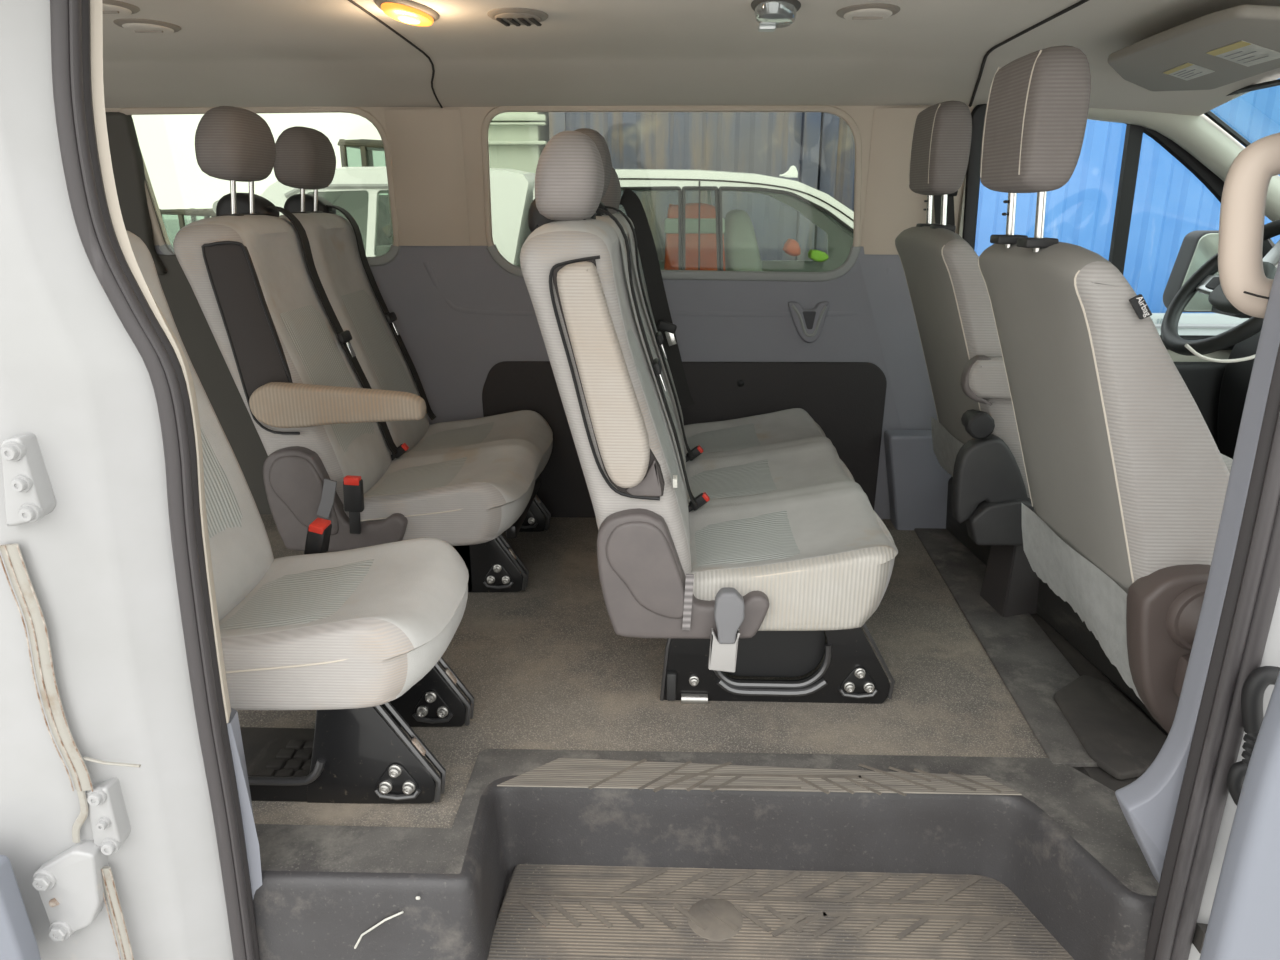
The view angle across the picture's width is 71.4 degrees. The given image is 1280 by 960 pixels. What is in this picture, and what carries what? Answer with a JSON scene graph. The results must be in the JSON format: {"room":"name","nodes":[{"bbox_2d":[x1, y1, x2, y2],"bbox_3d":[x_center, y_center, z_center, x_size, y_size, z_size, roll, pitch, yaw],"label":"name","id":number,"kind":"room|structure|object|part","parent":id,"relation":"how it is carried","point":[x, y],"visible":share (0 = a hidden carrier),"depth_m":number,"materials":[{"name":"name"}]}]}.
{"room":"vehicle interior","nodes":[
{"label":"vehicle interior","id":0,"kind":"room"},
{"bbox_2d":[0,0,261,959],"bbox_3d":[-0.870,0.177,1.342,0.480,1.734,0.205,1,17,2],"label":"pillar","id":1,"kind":"structure","parent":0,"point":[95,685],"depth_m":1.27,"materials":[{"name":"white metal"}]},
{"bbox_2d":[0,855,40,959],"bbox_3d":[-0.999,0.673,1.337,0.152,0.261,0.040,1,17,2],"label":"door","id":2,"kind":"structure","parent":1,"relation":"in","point":[18,941],"depth_m":1.32,"materials":[{"name":"white metal"}]},
{"bbox_2d":[1,433,55,525],"bbox_3d":[-0.827,0.001,1.189,0.053,0.124,0.048,1,17,2],"label":"hinge plate","id":3,"kind":"object","parent":1,"relation":"attached to","point":[28,492],"visible":1,"depth_m":1.18,"materials":[{"name":"white paint"}]},
{"bbox_2d":[32,840,108,940],"bbox_3d":[-0.877,0.636,1.383,0.103,0.167,0.054,1,17,2],"label":"hinge plate","id":4,"kind":"object","parent":1,"relation":"attached to","point":[70,886],"visible":0.89,"depth_m":1.36,"materials":[{"name":"white paint"}]},
{"bbox_2d":[86,778,130,854],"bbox_3d":[-0.816,0.514,1.359,0.044,0.118,0.047,1,17,2],"label":"hinge plate","id":5,"kind":"object","parent":1,"relation":"attached to","point":[109,820],"visible":1,"depth_m":1.35,"materials":[{"name":"white paint"}]},
{"bbox_2d":[50,0,259,959],"bbox_3d":[-0.677,0.184,1.318,0.102,1.737,0.044,1,17,2],"label":"seal","id":6,"kind":"object","parent":1,"relation":"attached to","point":[69,19],"visible":1,"depth_m":1.22,"materials":[{"name":"rubber"}]},
{"bbox_3d":[-0.717,-0.147,1.290,0.196,1.084,0.068,12,21,34],"label":"trim","id":7,"kind":"part","parent":1,"relation":"part of","materials":[{"name":"plastic"}]},
{"bbox_3d":[-0.690,0.679,1.554,0.039,0.650,0.153,-14,22,-37],"label":"trim","id":8,"kind":"part","parent":1,"relation":"part of","materials":[{"name":"plastic"}]},
{"bbox_2d":[105,105,973,529],"bbox_3d":[-0.686,-0.401,3.057,3.827,1.639,0.165,1,17,2],"label":"wall","id":9,"kind":"structure","parent":0,"point":[468,326],"depth_m":3.02,"materials":[{"name":"grey plastic"}]},
{"bbox_3d":[-1.808,-0.319,3.140,1.580,0.925,0.022,1,17,2],"label":"quarter panel","id":10,"kind":"part","parent":9,"relation":"part of","materials":[{"name":"plastic"}]},
{"bbox_2d":[119,107,399,266],"bbox_3d":[-1.229,-0.955,2.917,0.867,0.500,0.078,1,17,2],"label":"window","id":11,"kind":"structure","parent":9,"relation":"in","point":[394,250],"depth_m":2.83,"materials":[{"name":"beige plastic"}]},
{"bbox_3d":[-0.685,-0.969,2.871,0.241,0.415,0.051,1,17,2],"label":"pillar panel","id":12,"kind":"part","parent":9,"relation":"part of","materials":[{"name":"plastic"}]},
{"bbox_3d":[-0.783,-0.324,3.137,3.630,0.975,0.067,1,17,2],"label":"trim","id":13,"kind":"part","parent":9,"relation":"part of","materials":[{"name":"plastic"}]},
{"bbox_2d":[481,105,861,281],"bbox_3d":[0.107,-0.920,2.883,1.233,0.545,0.082,1,17,2],"label":"window","id":14,"kind":"structure","parent":9,"relation":"in","point":[492,249],"depth_m":2.84,"materials":[{"name":"beige plastic"}]},
{"bbox_3d":[0.147,-0.134,3.137,1.396,0.573,0.028,1,17,2],"label":"scuff panel","id":15,"kind":"part","parent":9,"relation":"part of","materials":[{"name":"plastic"}]},
{"bbox_2d":[737,380,743,386],"bbox_3d":[0.345,-0.331,3.050,0.026,0.025,0.011,1,17,2],"label":"stud","id":16,"kind":"object","parent":9,"relation":"attached to","point":[740,383],"visible":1,"depth_m":3.05,"materials":[{"name":"black plastic"}]},
{"bbox_2d":[788,301,828,342],"bbox_3d":[0.564,-0.531,2.994,0.136,0.138,0.041,1,17,2],"label":"coat hook","id":17,"kind":"object","parent":9,"relation":"attached to","point":[808,323],"visible":1,"depth_m":2.98,"materials":[{"name":"grey plastic"}]},
{"bbox_3d":[0.874,-0.941,2.824,0.300,0.440,0.057,1,17,2],"label":"pillar panel","id":18,"kind":"part","parent":9,"relation":"part of","materials":[{"name":"plastic"}]},
{"bbox_2d":[934,190,957,232],"bbox_3d":[0.973,-0.749,2.830,0.106,0.354,0.032,1,17,2],"label":"guide","id":19,"kind":"object","parent":9,"relation":"attached to","point":[937,198],"visible":0.22,"depth_m":2.80,"materials":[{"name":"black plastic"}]},
{"bbox_2d":[937,104,1274,446],"bbox_3d":[1.860,-0.523,2.941,1.679,1.432,0.126,1,17,2],"label":"door","id":20,"kind":"structure","parent":9,"relation":"in","point":[1202,377],"depth_m":2.84,"materials":[{"name":"black plastic"}]},
{"bbox_3d":[1.874,-0.135,3.036,1.550,0.535,0.065,1,17,2],"label":"panel","id":21,"kind":"part","parent":20,"relation":"part of","materials":[{"name":"fabric"}]},
{"bbox_2d":[1163,230,1249,317],"bbox_3d":[1.990,-0.703,3.029,0.255,0.274,0.270,1,17,2],"label":"mirror","id":22,"kind":"object","parent":20,"relation":"attached to","point":[1197,247],"visible":0.46,"depth_m":3.08,"materials":[{"name":"black plastic"}]},
{"bbox_3d":[1.989,-0.714,3.061,0.242,0.260,0.008,1,17,2],"label":"glass","id":23,"kind":"part","parent":22,"relation":"part of","materials":[{"name":"mirror"}]},
{"bbox_3d":[2.035,-0.582,3.029,0.100,0.040,0.200,1,17,2],"label":"arm","id":24,"kind":"part","parent":22,"relation":"part of","materials":[{"name":"black plastic"}]},
{"bbox_2d":[1087,108,1279,221],"bbox_3d":[1.830,-0.892,2.793,1.287,0.708,0.180,1,17,2],"label":"trim","id":25,"kind":"structure","parent":9,"relation":"attached to","point":[1211,145],"depth_m":2.69,"materials":[{"name":"grey plastic"}]},
{"bbox_2d":[103,0,1279,115],"bbox_3d":[-0.547,-0.948,1.858,4.370,0.256,2.075,1,17,2],"label":"ceiling","id":26,"kind":"structure","parent":0,"point":[235,53],"depth_m":2.22,"materials":[{"name":"white fabric"}]},
{"bbox_2d":[102,0,139,15],"bbox_3d":[-1.049,-0.920,1.737,0.124,0.018,0.150,1,17,2],"label":"ceiling vent","id":27,"kind":"object","parent":26,"relation":"in","point":[110,7],"visible":0.52,"depth_m":1.73,"materials":[{"name":"plastic"}]},
{"bbox_2d":[113,18,180,34],"bbox_3d":[-1.068,-0.982,1.933,0.124,0.018,0.150,1,17,2],"label":"ceiling vent","id":28,"kind":"object","parent":26,"relation":"in","point":[147,26],"visible":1,"depth_m":1.90,"materials":[{"name":"plastic"}]},
{"bbox_2d":[374,0,438,25],"bbox_3d":[-0.462,-0.928,1.774,0.099,0.027,0.228,1,17,2],"label":"recessed light","id":29,"kind":"object","parent":26,"relation":"in","point":[410,12],"visible":1,"depth_m":1.73,"materials":[{"name":"plastic"}]},
{"bbox_3d":[-0.460,-0.917,1.772,0.037,0.006,0.079,1,17,2],"label":"bulb","id":30,"kind":"part","parent":29,"relation":"part of","materials":[{"name":"yellow"}]},
{"bbox_2d":[487,7,547,25],"bbox_3d":[-0.251,-0.950,1.830,0.124,0.018,0.150,1,17,2],"label":"ceiling vent","id":31,"kind":"object","parent":26,"relation":"in","point":[512,15],"visible":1,"depth_m":1.80,"materials":[{"name":"plastic"}]},
{"bbox_2d":[751,0,800,31],"bbox_3d":[0.265,-0.909,1.740,0.099,0.043,0.167,1,17,2],"label":"dome light","id":32,"kind":"object","parent":26,"relation":"attached to","point":[770,15],"visible":0.99,"depth_m":1.70,"materials":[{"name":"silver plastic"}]},
{"bbox_2d":[758,24,775,31],"bbox_3d":[0.254,-0.907,1.783,0.035,0.012,0.030,1,17,2],"label":"switch","id":33,"kind":"object","parent":32,"relation":"attached to","point":[762,27],"depth_m":1.77,"materials":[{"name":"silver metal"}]},
{"bbox_2d":[836,3,899,21],"bbox_3d":[0.459,-0.938,1.792,0.124,0.018,0.150,1,17,2],"label":"ceiling vent","id":34,"kind":"object","parent":26,"relation":"in","point":[869,11],"visible":1,"depth_m":1.76,"materials":[{"name":"plastic"}]},
{"bbox_2d":[1108,5,1279,90],"bbox_3d":[1.277,-0.956,2.021,0.397,0.050,1.053,2,18,8],"label":"sun visor","id":35,"kind":"object","parent":26,"relation":"attached to","point":[1217,49],"visible":1,"depth_m":1.88,"materials":[{"name":"fabric"}]},
{"bbox_2d":[1204,79,1279,146],"bbox_3d":[2.086,-0.596,1.937,0.978,0.636,1.789,1,17,2],"label":"window","id":36,"kind":"structure","parent":26,"relation":"attached to","point":[1209,114],"depth_m":2.64,"materials":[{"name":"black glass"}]},
{"bbox_2d":[237,514,1207,953],"bbox_3d":[0.020,0.435,2.344,5.400,0.044,1.910,1,17,2],"label":"floor","id":37,"kind":"structure","parent":0,"point":[545,665],"depth_m":2.06,"materials":[{"name":"carpet"}]},
{"bbox_2d":[240,727,314,775],"bbox_3d":[-0.756,0.564,1.824,0.420,0.019,0.200,1,17,2],"label":"mat","id":38,"kind":"object","parent":37,"relation":"on","point":[267,751],"visible":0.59,"depth_m":1.84,"materials":[{"name":"rubber"}]},
{"bbox_2d":[126,230,473,803],"bbox_3d":[-0.745,-0.031,1.667,0.797,1.251,0.495,1,17,2],"label":"seat","id":39,"kind":"object","parent":37,"relation":"on","point":[358,638],"visible":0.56,"depth_m":1.67,"materials":[{"name":"fabric"}]},
{"bbox_3d":[-0.952,-0.061,1.637,0.333,0.795,0.425,1,17,2],"label":"backrest","id":40,"kind":"part","parent":39,"relation":"part of","materials":[{"name":"fabric"}]},
{"bbox_3d":[-0.740,0.583,1.700,0.400,0.060,0.018,1,17,2],"label":"frame","id":41,"kind":"part","parent":39,"relation":"part of","materials":[{"name":"black metal"}]},
{"bbox_2d":[219,537,468,709],"bbox_3d":[-0.624,0.262,1.727,0.552,0.179,0.435,1,17,2],"label":"cushion","id":42,"kind":"object","parent":39,"relation":"on","point":[315,629],"depth_m":1.60,"materials":[{"name":"fabric"}]},
{"bbox_2d":[173,106,552,592],"bbox_3d":[-0.706,-0.339,2.543,0.826,1.314,0.915,1,17,2],"label":"seat","id":43,"kind":"object","parent":37,"relation":"on","point":[294,307],"visible":0.98,"depth_m":2.27,"materials":[{"name":"fabric"}]},
{"bbox_3d":[-1.002,-0.692,2.193,0.028,0.135,0.012,1,17,2],"label":"post","id":44,"kind":"part","parent":43,"relation":"part of","materials":[{"name":"silver metal"}]},
{"bbox_3d":[-0.998,-0.722,2.288,0.028,0.135,0.012,1,17,2],"label":"post","id":45,"kind":"part","parent":43,"relation":"part of","materials":[{"name":"silver metal"}]},
{"bbox_3d":[-0.917,-0.291,2.369,0.361,0.795,0.420,1,17,2],"label":"backrest","id":46,"kind":"part","parent":43,"relation":"part of","materials":[{"name":"fabric"}]},
{"bbox_3d":[-0.987,-0.814,2.605,0.028,0.122,0.012,1,17,2],"label":"post","id":47,"kind":"part","parent":43,"relation":"part of","materials":[{"name":"silver metal"}]},
{"bbox_3d":[-0.984,-0.844,2.700,0.028,0.122,0.012,1,17,2],"label":"post","id":48,"kind":"part","parent":43,"relation":"part of","materials":[{"name":"silver metal"}]},
{"bbox_3d":[-0.727,-0.179,2.143,0.422,0.109,0.055,1,17,2],"label":"armrest","id":49,"kind":"part","parent":43,"relation":"part of","materials":[{"name":"fabric"}]},
{"bbox_3d":[-0.812,-0.367,2.499,0.019,0.043,0.026,1,17,2],"label":"tongue plate","id":50,"kind":"part","parent":43,"relation":"part of","materials":[{"name":"silver metal"}]},
{"bbox_3d":[-0.902,-0.420,2.779,0.361,0.795,0.420,1,17,2],"label":"backrest","id":51,"kind":"part","parent":43,"relation":"part of","materials":[{"name":"fabric"}]},
{"bbox_3d":[-0.798,-0.496,2.909,0.019,0.043,0.026,1,17,2],"label":"tongue plate","id":52,"kind":"part","parent":43,"relation":"part of","materials":[{"name":"silver metal"}]},
{"bbox_2d":[343,410,552,545],"bbox_3d":[-0.568,-0.032,2.663,0.552,0.179,0.860,1,17,2],"label":"cushion","id":53,"kind":"object","parent":43,"relation":"on","point":[462,482],"depth_m":2.45,"materials":[{"name":"fabric"}]},
{"bbox_3d":[-0.659,0.209,2.580,0.348,0.247,0.020,1,17,2],"label":"frame","id":54,"kind":"part","parent":43,"relation":"part of","materials":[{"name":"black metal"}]},
{"bbox_2d":[253,749,1158,959],"bbox_3d":[0.136,0.813,1.623,1.725,0.354,0.575,1,17,2],"label":"step","id":55,"kind":"structure","parent":37,"relation":"attached to","point":[545,854],"depth_m":1.69,"materials":[{"name":"plastic"}]},
{"bbox_2d":[520,128,897,703],"bbox_3d":[0.176,-0.237,2.316,0.835,1.267,1.383,1,17,2],"label":"seat","id":56,"kind":"object","parent":37,"relation":"on","point":[736,543],"visible":1,"depth_m":1.81,"materials":[{"name":"fabric"}]},
{"bbox_3d":[-0.066,-0.192,1.672,0.170,0.425,0.062,1,17,2],"label":"armrest","id":57,"kind":"part","parent":56,"relation":"part of","materials":[{"name":"fabric"}]},
{"bbox_3d":[-0.053,-0.151,1.925,0.333,0.795,0.427,1,17,2],"label":"backrest","id":58,"kind":"part","parent":56,"relation":"part of","materials":[{"name":"fabric"}]},
{"bbox_3d":[-0.038,-0.282,2.341,0.333,0.795,0.427,1,17,2],"label":"backrest","id":59,"kind":"part","parent":56,"relation":"part of","materials":[{"name":"fabric"}]},
{"bbox_3d":[0.008,-0.007,1.743,0.070,0.074,0.032,1,17,2],"label":"recess plate","id":60,"kind":"part","parent":56,"relation":"part of","materials":[{"name":"plastic"}]},
{"bbox_3d":[-0.024,-0.413,2.758,0.333,0.795,0.427,1,17,2],"label":"backrest","id":61,"kind":"part","parent":56,"relation":"part of","materials":[{"name":"fabric"}]},
{"bbox_3d":[0.052,-0.228,2.057,0.019,0.043,0.026,1,17,2],"label":"tongue plate","id":62,"kind":"part","parent":56,"relation":"part of","materials":[{"name":"silver metal"}]},
{"bbox_3d":[0.066,-0.359,2.474,0.019,0.043,0.026,1,17,2],"label":"tongue plate","id":63,"kind":"part","parent":56,"relation":"part of","materials":[{"name":"silver metal"}]},
{"bbox_3d":[0.098,-0.456,2.855,0.038,0.054,0.004,1,17,2],"label":"tongue plate","id":64,"kind":"part","parent":56,"relation":"part of","materials":[{"name":"silver metal"}]},
{"bbox_3d":[0.177,0.271,1.773,0.059,0.112,0.034,1,17,2],"label":"release handle","id":65,"kind":"part","parent":56,"relation":"part of","materials":[{"name":"plastic"}]},
{"bbox_3d":[0.292,0.368,2.030,0.261,0.180,0.010,1,17,2],"label":"plate","id":66,"kind":"part","parent":56,"relation":"part of","materials":[{"name":"black plastic"}]},
{"bbox_3d":[0.310,0.391,2.011,0.515,0.252,0.020,1,17,2],"label":"frame","id":67,"kind":"part","parent":56,"relation":"part of","materials":[{"name":"black metal"}]},
{"bbox_2d":[684,408,897,630],"bbox_3d":[0.289,0.035,2.430,0.550,0.191,1.311,1,17,2],"label":"cushion","id":68,"kind":"object","parent":56,"relation":"on","point":[773,510],"depth_m":2.06,"materials":[{"name":"fabric"}]},
{"bbox_2d":[914,528,1097,766],"bbox_3d":[0.977,0.370,2.466,0.199,0.010,1.400,1,17,3],"label":"threshold strip","id":69,"kind":"object","parent":37,"relation":"on","point":[1029,664],"visible":0.56,"depth_m":2.24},
{"bbox_2d":[946,477,1167,735],"bbox_3d":[1.130,0.298,2.315,0.157,0.229,1.555,0,17,0],"label":"cross beam","id":70,"kind":"structure","parent":37,"relation":"on","point":[1059,614],"depth_m":2.31,"materials":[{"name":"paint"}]},
{"bbox_2d":[895,101,1232,616],"bbox_3d":[1.157,-0.321,2.446,0.855,1.333,0.594,1,17,2],"label":"seat","id":71,"kind":"object","parent":37,"relation":"on","point":[975,438],"visible":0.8,"depth_m":2.28,"materials":[{"name":"fabric"}]},
{"bbox_3d":[0.791,-0.739,2.433,0.022,0.121,0.015,1,17,2],"label":"post","id":72,"kind":"part","parent":71,"relation":"part of","materials":[{"name":"silver metal"}]},
{"bbox_3d":[0.787,-0.699,2.304,0.022,0.121,0.015,1,17,2],"label":"post","id":73,"kind":"part","parent":71,"relation":"part of","materials":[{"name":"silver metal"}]},
{"bbox_3d":[0.939,-0.343,2.482,0.414,0.699,0.520,1,17,2],"label":"backrest","id":74,"kind":"part","parent":71,"relation":"part of","materials":[{"name":"fabric"}]},
{"bbox_3d":[0.850,-0.144,2.246,0.068,0.068,0.084,1,17,2],"label":"adjuster knob","id":75,"kind":"part","parent":71,"relation":"part of","materials":[{"name":"black plastic"}]},
{"bbox_3d":[0.912,-0.254,2.214,0.202,0.107,0.055,1,17,2],"label":"armrest","id":76,"kind":"part","parent":71,"relation":"part of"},
{"bbox_3d":[0.943,0.103,2.312,0.182,0.123,0.070,1,17,2],"label":"seat rail","id":77,"kind":"part","parent":71,"relation":"part of","materials":[{"name":"grey plastic"}]},
{"bbox_2d":[1220,453,1232,472],"bbox_3d":[1.328,-0.056,2.558,0.515,0.180,0.500,1,17,2],"label":"cushion","id":78,"kind":"object","parent":71,"relation":"on","point":[1228,461],"depth_m":2.31,"materials":[{"name":"fabric"}]},
{"bbox_2d":[978,45,1229,733],"bbox_3d":[1.089,-0.069,1.648,0.930,1.333,0.591,1,17,2],"label":"passenger seat","id":79,"kind":"object","parent":37,"relation":"on","point":[1127,477],"visible":0.94,"depth_m":1.49,"materials":[{"name":"fabric"}]},
{"bbox_3d":[0.686,-0.491,1.645,0.022,0.121,0.015,1,17,2],"label":"post","id":80,"kind":"part","parent":79,"relation":"part of","materials":[{"name":"silver metal"}]},
{"bbox_3d":[0.681,-0.450,1.515,0.022,0.121,0.015,1,17,2],"label":"post","id":81,"kind":"part","parent":79,"relation":"part of","materials":[{"name":"silver metal"}]},
{"bbox_3d":[0.882,-0.094,1.691,0.414,0.699,0.500,1,17,2],"label":"backrest","id":82,"kind":"part","parent":79,"relation":"part of","materials":[{"name":"fabric"}]},
{"bbox_3d":[0.938,0.233,1.462,0.124,0.124,0.045,1,17,2],"label":"recliner knob","id":83,"kind":"part","parent":79,"relation":"part of","materials":[{"name":"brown plastic"}]},
{"bbox_2d":[1054,675,1166,779],"bbox_3d":[1.021,0.529,1.940,0.192,0.018,0.387,1,17,2],"label":"floor mat","id":84,"kind":"object","parent":37,"relation":"on","point":[1121,740],"visible":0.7,"depth_m":1.91,"materials":[{"name":"rubber"}]},
{"bbox_2d":[1217,331,1260,458],"bbox_3d":[2.241,0.075,2.169,0.753,0.886,1.640,1,17,2],"label":"dashboard","id":85,"kind":"object","parent":37,"relation":"on","point":[1236,375],"visible":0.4,"depth_m":2.84},
{"bbox_2d":[1161,219,1279,355],"bbox_3d":[1.580,-0.509,2.334,0.378,0.362,0.386,-15,23,-39],"label":"steering wheel","id":86,"kind":"object","parent":85,"relation":"attached to","point":[1204,281],"visible":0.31,"depth_m":2.37,"materials":[{"name":"plastic"}]},
{"bbox_2d":[1185,344,1255,362],"bbox_3d":[1.478,-0.323,2.207,0.253,0.065,0.009,1,17,2],"label":"cable","id":87,"kind":"object","parent":86,"relation":"hanging from","point":[1187,346],"visible":0.77,"depth_m":2.21,"materials":[{"name":"white plastic"}]},
{"bbox_2d":[1188,589,1279,959],"bbox_3d":[0.953,0.129,1.231,0.164,1.726,0.030,6,18,18],"label":"wall pillar","id":88,"kind":"structure","parent":0,"point":[1271,656],"depth_m":1.36,"materials":[{"name":"white paint"}]},
{"bbox_2d":[1115,260,1279,882],"bbox_3d":[0.903,0.049,1.295,0.241,1.610,0.050,1,17,2],"label":"trim","id":89,"kind":"structure","parent":88,"relation":"attached to","point":[1148,804],"depth_m":1.35,"materials":[{"name":"grey plastic"}]},
{"bbox_2d":[1218,133,1279,317],"bbox_3d":[0.929,-0.344,1.223,0.265,0.320,0.070,1,17,2],"label":"handle","id":90,"kind":"object","parent":89,"relation":"attached to","point":[1244,282],"visible":0.94,"depth_m":1.21,"materials":[{"name":"beige plastic"}]},
{"bbox_2d":[1145,343,1279,959],"bbox_3d":[0.866,0.125,1.247,0.073,1.727,0.046,1,17,2],"label":"seal","id":91,"kind":"object","parent":88,"relation":"attached to","point":[1253,587],"visible":0.97,"depth_m":1.30,"materials":[{"name":"rubber"}]},
{"bbox_3d":[0.879,0.128,1.235,0.047,1.726,0.021,1,17,2],"label":"bulb","id":92,"kind":"part","parent":91,"relation":"part of","materials":[{"name":"rubber"}]},
{"bbox_2d":[1199,671,1279,959],"bbox_3d":[0.897,0.420,1.145,0.233,0.730,0.050,1,17,2],"label":"door","id":93,"kind":"structure","parent":88,"relation":"attached to","point":[1244,920],"depth_m":1.16,"materials":[{"name":"white metal"}]},
{"bbox_2d":[1227,666,1279,804],"bbox_3d":[0.881,0.373,1.288,0.045,0.230,0.026,1,17,2],"label":"boot","id":94,"kind":"object","parent":88,"relation":"attached to","point":[1256,683],"visible":0.79,"depth_m":1.27,"materials":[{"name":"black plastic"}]},
{"label":"outside","id":95,"kind":"structure","parent":0,"visible":0},
{"bbox_2d":[163,220,197,246],"bbox_3d":[0.830,-5.743,24.387,120.000,0.001,130.000,1,17,2],"label":"ground","id":96,"kind":"structure","parent":95,"point":[172,227],"depth_m":62.43,"materials":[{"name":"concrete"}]},
{"bbox_2d":[159,208,215,228],"bbox_3d":[-7.359,-3.814,15.414,2.521,1.694,1.430,1,17,2],"label":"railing","id":97,"kind":"object","parent":96,"relation":"on","point":[207,213],"visible":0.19,"depth_m":14.63,"materials":[{"name":"metal"}]},
{"bbox_3d":[-7.572,-3.974,14.800,0.070,1.019,0.070,1,17,2],"label":"cab post","id":98,"kind":"part","parent":97,"relation":"part of","materials":[{"name":"metal"}]},
{"bbox_3d":[-7.901,-4.308,15.860,0.070,1.019,0.070,1,17,2],"label":"cab post","id":99,"kind":"part","parent":97,"relation":"part of","materials":[{"name":"metal"}]},
{"bbox_2d":[212,200,218,212],"bbox_3d":[-4.106,-1.867,8.991,0.160,1.845,0.110,1,17,2],"label":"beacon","id":100,"kind":"object","parent":96,"relation":"on","point":[215,202],"visible":0.15,"depth_m":8.69,"materials":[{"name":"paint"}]},
{"bbox_2d":[338,139,392,245],"bbox_3d":[-3.572,-3.461,12.771,2.082,2.608,1.430,1,17,2],"label":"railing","id":101,"kind":"object","parent":96,"relation":"on","point":[366,146],"visible":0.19,"depth_m":12.09,"materials":[{"name":"metal"}]},
{"bbox_3d":[-3.971,-3.830,12.097,0.070,1.500,0.070,1,17,2],"label":"cab post","id":102,"kind":"part","parent":101,"relation":"part of","materials":[{"name":"metal"}]},
{"bbox_3d":[-3.697,-3.827,12.088,0.070,1.500,0.070,1,17,2],"label":"cab post","id":103,"kind":"part","parent":101,"relation":"part of","materials":[{"name":"metal"}]},
{"bbox_3d":[-3.934,-4.160,13.146,0.070,1.500,0.070,1,17,2],"label":"cab post","id":104,"kind":"part","parent":101,"relation":"part of","materials":[{"name":"metal"}]},
{"bbox_3d":[-3.644,-3.677,12.711,0.244,0.750,0.500,1,17,2],"label":"operator seat","id":105,"kind":"part","parent":101,"relation":"part of","materials":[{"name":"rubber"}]},
{"bbox_3d":[-3.023,-3.034,12.210,0.941,1.376,0.140,1,17,2],"label":"lift arm","id":106,"kind":"part","parent":101,"relation":"part of","materials":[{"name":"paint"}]},
{"bbox_3d":[-3.374,-3.824,12.078,0.070,1.500,0.070,1,17,2],"label":"cab post","id":107,"kind":"part","parent":101,"relation":"part of","materials":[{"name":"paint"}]},
{"bbox_2d":[488,112,548,173],"bbox_3d":[-1.444,-2.477,8.874,1.370,3.000,2.290,1,17,2],"label":"cabin","id":108,"kind":"object","parent":96,"relation":"on","point":[516,140],"visible":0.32,"depth_m":7.62,"materials":[{"name":"metal"}]},
{"bbox_2d":[261,166,853,271],"bbox_3d":[0.317,-1.215,6.551,5.906,2.066,1.660,1,17,2],"label":"parked vehicle","id":109,"kind":"object","parent":96,"relation":"on","point":[357,190],"visible":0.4,"depth_m":5.67,"materials":[{"name":"white paint"}]},
{"bbox_3d":[-1.631,-1.838,5.659,1.276,0.086,0.042,1,17,2],"label":"canopy rail","id":110,"kind":"part","parent":109,"relation":"part of","materials":[{"name":"metal"}]},
{"bbox_2d":[664,203,725,270],"bbox_3d":[0.357,-1.493,5.864,0.452,0.634,0.120,1,17,2],"label":"jacket","id":111,"kind":"object","parent":109,"relation":"in","point":[708,252],"visible":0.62,"depth_m":5.79,"materials":[{"name":"orange fabric"}]},
{"bbox_3d":[0.730,-1.661,6.322,0.259,0.498,0.500,1,17,2],"label":"seat","id":112,"kind":"part","parent":109,"relation":"part of","materials":[{"name":"fabric"}]},
{"bbox_2d":[783,239,799,255],"bbox_3d":[1.007,-1.543,5.904,0.107,0.109,0.150,1,17,2],"label":"cloth","id":113,"kind":"object","parent":109,"relation":"in","point":[791,247],"visible":1,"depth_m":5.84,"materials":[{"name":"fabric"}]},
{"bbox_2d":[808,249,828,261],"bbox_3d":[1.184,-1.490,5.915,0.123,0.077,0.150,1,17,2],"label":"vest","id":114,"kind":"object","parent":109,"relation":"in","point":[816,255],"visible":1,"depth_m":5.85,"materials":[{"name":"fabric"}]},
{"bbox_2d":[549,112,820,259],"bbox_3d":[0.414,-2.470,8.966,2.297,3.010,2.445,1,17,2],"label":"shipping container","id":115,"kind":"object","parent":96,"relation":"on","point":[763,143],"visible":0.06,"depth_m":7.63,"materials":[{"name":"blue metal"}]},
{"bbox_3d":[-0.702,-2.130,7.903,0.140,3.000,0.140,1,17,2],"label":"corner post","id":116,"kind":"part","parent":115,"relation":"part of","materials":[{"name":"metal"}]},
{"bbox_3d":[1.454,-2.108,7.835,0.140,3.000,0.140,1,17,2],"label":"corner post","id":117,"kind":"part","parent":115,"relation":"part of","materials":[{"name":"metal"}]},
{"bbox_2d":[814,112,854,253],"bbox_3d":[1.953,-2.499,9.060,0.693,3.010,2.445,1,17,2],"label":"shipping container","id":118,"kind":"object","parent":96,"relation":"on","point":[836,167],"visible":0.02,"depth_m":7.75,"materials":[{"name":"metal"}]},
{"bbox_3d":[1.639,-2.152,7.972,0.140,3.000,0.140,1,17,2],"label":"corner post","id":119,"kind":"part","parent":118,"relation":"part of","materials":[{"name":"metal"}]},
{"bbox_2d":[974,78,1279,312],"bbox_3d":[7.437,-2.578,8.477,9.743,3.510,2.445,1,17,2],"label":"shipping container","id":120,"kind":"object","parent":96,"relation":"on","point":[1170,202],"visible":0.11,"depth_m":7.47,"materials":[{"name":"blue metal"}]},
{"bbox_2d":[1150,313,1248,334],"bbox_3d":[5.277,-0.951,7.578,5.000,0.945,0.290,1,17,2],"label":"board","id":121,"kind":"object","parent":96,"relation":"on","point":[1189,323],"visible":0.12,"depth_m":7.36,"materials":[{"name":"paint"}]},
{"bbox_3d":[5.272,-1.268,7.347,5.000,0.035,0.040,1,17,2],"label":"rail","id":122,"kind":"part","parent":121,"relation":"part of","materials":[{"name":"metal"}]}
]}

